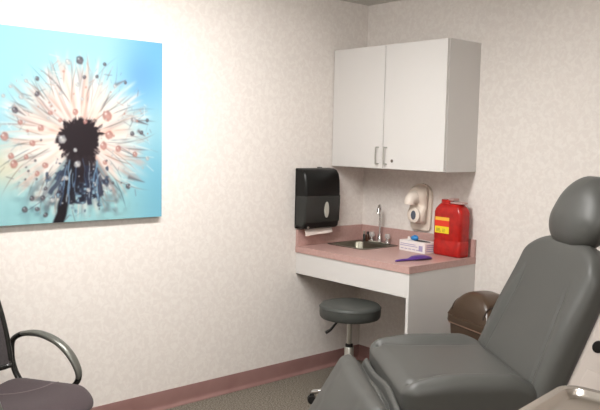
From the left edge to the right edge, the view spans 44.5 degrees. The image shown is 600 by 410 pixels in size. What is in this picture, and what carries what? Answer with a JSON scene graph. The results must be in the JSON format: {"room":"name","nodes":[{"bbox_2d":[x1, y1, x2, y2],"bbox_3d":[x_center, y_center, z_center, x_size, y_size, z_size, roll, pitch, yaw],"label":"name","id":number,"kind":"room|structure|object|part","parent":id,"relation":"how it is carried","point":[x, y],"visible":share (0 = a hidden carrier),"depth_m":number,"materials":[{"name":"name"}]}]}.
{"room":"examination room","nodes":[
{"label":"examination room","id":0,"kind":"room"},
{"bbox_2d":[0,0,367,407],"bbox_3d":[-1.362,-0.038,3.582,4.900,2.450,0.100,-3,7,-41],"label":"wall","id":1,"kind":"structure","parent":0,"point":[209,287],"depth_m":4.22,"materials":[{"name":"paint"}]},
{"bbox_2d":[0,24,161,225],"bbox_3d":[-1.110,-0.384,3.677,0.934,0.933,0.033,-3,7,-41],"label":"wall art","id":2,"kind":"object","parent":1,"relation":"attached to","point":[81,114],"visible":1,"depth_m":3.65,"materials":[{"name":"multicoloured fabric"}]},
{"bbox_2d":[91,344,358,409],"bbox_3d":[-1.347,1.135,3.640,4.700,0.104,0.022,-3,7,-41],"label":"baseboard","id":3,"kind":"structure","parent":1,"relation":"attached to","point":[174,397],"depth_m":4.44,"materials":[{"name":"plastic"}]},
{"bbox_2d":[294,167,339,228],"bbox_3d":[0.118,-0.049,4.738,0.306,0.394,0.115,-3,7,-41],"label":"paper towel dispenser","id":4,"kind":"object","parent":1,"relation":"attached to","point":[317,190],"visible":1,"depth_m":4.67,"materials":[{"name":"black plastic"}]},
{"bbox_3d":[0.086,-0.049,4.774,0.303,0.385,0.019,-3,7,-41],"label":"plate","id":5,"kind":"part","parent":4,"relation":"part of","materials":[{"name":"black plastic"}]},
{"bbox_2d":[304,227,331,235],"bbox_3d":[0.117,0.167,4.754,0.238,0.051,0.035,-3,7,-41],"label":"paper towel","id":6,"kind":"object","parent":4,"relation":"hanging from","point":[308,232],"visible":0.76,"depth_m":4.74,"materials":[{"name":"white paper"}]},
{"bbox_3d":[0.122,0.034,4.739,0.306,0.193,0.094,-3,7,-41],"label":"smoked panel","id":7,"kind":"part","parent":4,"relation":"part of","materials":[{"name":"grey plastic"}]},
{"bbox_2d":[296,224,362,245],"bbox_3d":[0.208,0.198,4.908,0.612,0.107,0.019,-3,7,-41],"label":"backsplash","id":8,"kind":"structure","parent":1,"relation":"attached to","point":[345,232],"depth_m":4.91,"materials":[{"name":"pink laminate"}]},
{"bbox_2d":[166,360,362,409],"bbox_3d":[0.059,1.408,2.047,4.900,0.100,4.500,-3,7,-41],"label":"floor","id":9,"kind":"structure","parent":0,"point":[291,393],"depth_m":4.38,"materials":[{"name":"carpet"}]},
{"bbox_2d":[0,301,93,409],"bbox_3d":[-1.216,0.764,3.044,0.646,0.953,0.583,3,5,16],"label":"office chair","id":10,"kind":"object","parent":9,"relation":"on","point":[19,393],"visible":1,"depth_m":3.14,"materials":[{"name":"grey fabric"}]},
{"bbox_3d":[-1.429,0.512,3.084,0.178,0.440,0.430,3,5,16],"label":"backrest","id":11,"kind":"part","parent":10,"relation":"part of","materials":[{"name":"grey fabric"}]},
{"bbox_3d":[-1.429,0.512,3.084,0.190,0.467,0.456,3,5,16],"label":"frame","id":12,"kind":"part","parent":10,"relation":"part of","materials":[{"name":"black plastic"}]},
{"bbox_3d":[-1.148,0.718,3.297,0.372,0.301,0.031,3,5,16],"label":"armrest","id":13,"kind":"part","parent":10,"relation":"part of","materials":[{"name":"silver metal"}]},
{"bbox_3d":[-1.133,0.832,3.026,0.470,0.092,0.490,3,5,16],"label":"seat","id":14,"kind":"part","parent":10,"relation":"part of","materials":[{"name":"grey fabric"}]},
{"bbox_2d":[307,298,380,403],"bbox_3d":[0.267,0.865,4.278,0.438,0.598,0.460,1,5,-4],"label":"stool","id":15,"kind":"object","parent":9,"relation":"on","point":[349,311],"visible":0.62,"depth_m":4.17,"materials":[{"name":"grey leather"}]},
{"bbox_3d":[0.155,1.083,4.289,0.183,0.041,0.032,1,5,-4],"label":"leg","id":16,"kind":"part","parent":15,"relation":"part of","materials":[{"name":"silver metal"}]},
{"bbox_3d":[0.208,0.701,4.270,0.124,0.106,0.032,2,5,4],"label":"height lever","id":17,"kind":"part","parent":15,"relation":"part of","materials":[{"name":"black rubber"}]},
{"bbox_3d":[0.291,0.610,4.257,0.356,0.085,0.356,1,5,-4],"label":"seat","id":18,"kind":"part","parent":15,"relation":"part of","materials":[{"name":"grey leather"}]},
{"bbox_2d":[296,252,474,333],"bbox_3d":[0.506,0.732,4.605,0.606,0.812,0.949,-3,7,-41],"label":"base cabinet","id":19,"kind":"object","parent":9,"relation":"on","point":[429,295],"visible":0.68,"depth_m":4.22,"materials":[{"name":"white laminate"}]},
{"bbox_2d":[295,224,475,273],"bbox_3d":[0.515,0.255,4.561,0.612,0.146,0.952,-3,7,-41],"label":"countertop","id":20,"kind":"structure","parent":19,"relation":"on","point":[315,245],"depth_m":4.53,"materials":[{"name":"pink laminate"}]},
{"bbox_2d":[327,240,397,249],"bbox_3d":[0.411,0.328,4.843,0.345,0.140,0.345,-3,7,-41],"label":"sink","id":21,"kind":"object","parent":20,"relation":"in","point":[367,245],"visible":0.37,"depth_m":4.91,"materials":[{"name":"silver metal"}]},
{"bbox_2d":[358,242,362,248],"bbox_3d":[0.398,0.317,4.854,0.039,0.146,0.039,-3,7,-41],"label":"cup","id":22,"kind":"object","parent":21,"relation":"on","point":[360,244],"visible":0.35,"depth_m":4.83,"materials":[{"name":"beige paper"}]},
{"bbox_2d":[368,204,390,244],"bbox_3d":[0.513,0.123,4.885,0.102,0.264,0.190,-3,7,-41],"label":"faucet","id":23,"kind":"object","parent":20,"relation":"on","point":[379,210],"visible":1,"depth_m":4.90,"materials":[{"name":"silver metal"}]},
{"bbox_3d":[0.487,0.197,4.964,0.035,0.035,0.035,4,6,26],"label":"handle","id":24,"kind":"part","parent":23,"relation":"part of","materials":[{"name":"white plastic"}]},
{"bbox_3d":[0.522,0.119,4.870,0.040,0.252,0.113,3,5,22],"label":"spout","id":25,"kind":"part","parent":23,"relation":"part of","materials":[{"name":"silver metal"}]},
{"bbox_3d":[0.532,0.247,4.915,0.044,0.012,0.190,-3,7,-41],"label":"plate","id":26,"kind":"part","parent":23,"relation":"part of","materials":[{"name":"silver metal"}]},
{"bbox_2d":[395,255,431,261],"bbox_3d":[0.658,0.305,4.242,0.269,0.028,0.072,-2,6,-31],"label":"brush","id":27,"kind":"object","parent":20,"relation":"on","point":[414,257],"visible":1,"depth_m":4.22,"materials":[{"name":"purple plastic"}]},
{"bbox_2d":[399,236,433,253],"bbox_3d":[0.742,0.245,4.596,0.116,0.090,0.223,-2,6,-36],"label":"glove box","id":28,"kind":"object","parent":20,"relation":"on","point":[417,246],"visible":0.93,"depth_m":4.54,"materials":[{"name":"white cardboard"}]},
{"bbox_2d":[411,235,417,239],"bbox_3d":[0.721,0.205,4.620,0.047,0.034,0.047,1,5,3],"label":"glove","id":29,"kind":"object","parent":28,"relation":"on","point":[414,237],"visible":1,"depth_m":4.60,"materials":[{"name":"blue rubber"}]},
{"bbox_3d":[0.716,0.261,4.554,0.235,0.041,0.081,4,6,30],"label":"printed panel","id":30,"kind":"part","parent":28,"relation":"part of","materials":[{"name":"white cardboard"}]},
{"bbox_2d":[433,198,469,257],"bbox_3d":[0.916,0.132,4.439,0.106,0.350,0.215,-3,6,-38],"label":"sharps container","id":31,"kind":"object","parent":20,"relation":"on","point":[452,217],"visible":1,"depth_m":4.38,"materials":[{"name":"red plastic"}]},
{"bbox_3d":[0.859,0.111,4.430,0.004,0.036,0.108,-3,6,-38],"label":"label panel","id":32,"kind":"part","parent":31,"relation":"part of","materials":[{"name":"red"}]},
{"bbox_3d":[0.949,-0.023,4.391,0.060,0.031,0.114,-3,6,-38],"label":"lid","id":33,"kind":"part","parent":31,"relation":"part of","materials":[{"name":"pink plastic"}]},
{"bbox_3d":[0.812,0.769,4.258,0.606,0.812,0.020,-3,7,-41],"label":"panel","id":34,"kind":"part","parent":19,"relation":"part of","materials":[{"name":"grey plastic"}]},
{"bbox_2d":[309,176,599,409],"bbox_3d":[0.617,0.579,2.999,1.306,1.408,0.740,1,5,-6],"label":"chair","id":35,"kind":"object","parent":9,"relation":"on","point":[541,334],"visible":0.98,"depth_m":2.89,"materials":[{"name":"grey leather"}]},
{"bbox_3d":[0.605,0.695,3.028,0.530,0.180,0.680,1,5,-6],"label":"seat","id":36,"kind":"part","parent":35,"relation":"part of","materials":[{"name":"grey leather"}]},
{"bbox_3d":[1.000,0.450,3.049,0.340,0.626,0.688,1,5,-6],"label":"backrest","id":37,"kind":"part","parent":35,"relation":"part of","materials":[{"name":"grey leather"}]},
{"bbox_2d":[592,341,599,352],"bbox_3d":[1.113,0.530,2.739,0.047,0.047,0.009,1,5,-6],"label":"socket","id":38,"kind":"object","parent":35,"relation":"attached to","point":[595,344],"depth_m":2.73,"materials":[{"name":"black plastic"}]},
{"bbox_2d":[447,290,499,340],"bbox_3d":[0.980,0.835,3.941,0.254,0.747,0.364,-1,6,-24],"label":"waste bin","id":39,"kind":"object","parent":9,"relation":"on","point":[469,313],"visible":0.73,"depth_m":3.86,"materials":[{"name":"brown plastic"}]},
{"bbox_3d":[0.986,0.554,3.916,0.254,0.176,0.364,-1,6,-24],"label":"lid","id":40,"kind":"part","parent":39,"relation":"part of","materials":[{"name":"brown plastic"}]},
{"bbox_3d":[0.722,0.945,1.575,0.416,0.916,0.376,6,7,42],"label":"tray stand","id":41,"kind":"object","parent":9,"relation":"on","visible":0},
{"bbox_2d":[519,385,599,409],"bbox_3d":[0.732,0.478,1.534,0.500,0.020,0.340,6,7,42],"label":"tray","id":42,"kind":"object","parent":41,"relation":"on","point":[566,397],"visible":1,"depth_m":1.73,"materials":[{"name":"silver metal"}]},
{"bbox_2d":[342,0,399,5],"bbox_3d":[0.113,-1.132,1.823,4.900,0.100,4.500,-3,7,-41],"label":"ceiling","id":43,"kind":"structure","parent":0,"point":[363,2],"depth_m":4.83,"materials":[{"name":"paint"}]},
{"bbox_2d":[359,0,599,346],"bbox_3d":[1.892,0.037,3.513,0.100,2.450,4.300,-3,7,-41],"label":"wall","id":44,"kind":"structure","parent":0,"point":[539,112],"depth_m":4.21,"materials":[{"name":"paint"}]},
{"bbox_2d":[358,344,369,360],"bbox_3d":[0.712,1.073,4.838,0.022,0.104,0.927,-3,7,-41],"label":"baseboard","id":45,"kind":"structure","parent":44,"relation":"attached to","point":[363,350],"depth_m":5.15,"materials":[{"name":"plastic"}]},
{"bbox_2d":[332,38,480,171],"bbox_3d":[0.626,-0.605,4.582,0.347,0.757,0.922,-3,7,-41],"label":"upper cabinet","id":46,"kind":"object","parent":44,"relation":"attached to","point":[413,106],"visible":1,"depth_m":4.36,"materials":[{"name":"grey plastic"}]},
{"bbox_3d":[0.373,-0.618,4.673,0.018,0.753,0.448,-3,7,-41],"label":"door","id":47,"kind":"part","parent":46,"relation":"part of","materials":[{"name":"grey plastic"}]},
{"bbox_3d":[0.474,-0.306,4.537,0.035,0.110,0.008,-3,7,-41],"label":"handle","id":48,"kind":"part","parent":46,"relation":"part of","materials":[{"name":"silver metal"}]},
{"bbox_3d":[0.518,-0.301,4.487,0.035,0.110,0.008,-3,7,-41],"label":"handle","id":49,"kind":"part","parent":46,"relation":"part of","materials":[{"name":"silver metal"}]},
{"bbox_3d":[0.677,-0.581,4.327,0.018,0.753,0.466,-3,7,-41],"label":"door","id":50,"kind":"part","parent":46,"relation":"part of","materials":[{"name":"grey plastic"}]},
{"bbox_2d":[404,184,432,230],"bbox_3d":[0.726,0.016,4.649,0.158,0.300,0.170,-3,7,-41],"label":"soap dispenser","id":51,"kind":"object","parent":44,"relation":"attached to","point":[419,197],"visible":1,"depth_m":4.63,"materials":[{"name":"beige plastic"}]},
{"bbox_3d":[0.716,-0.045,4.629,0.121,0.090,0.084,-3,7,-41],"label":"spout","id":52,"kind":"part","parent":51,"relation":"part of","materials":[{"name":"beige plastic"}]},
{"bbox_2d":[362,224,475,256],"bbox_3d":[0.745,0.224,4.747,0.019,0.107,0.932,-3,7,-41],"label":"backsplash","id":53,"kind":"structure","parent":44,"relation":"attached to","point":[395,234],"depth_m":4.83,"materials":[{"name":"pink laminate"}]}
]}

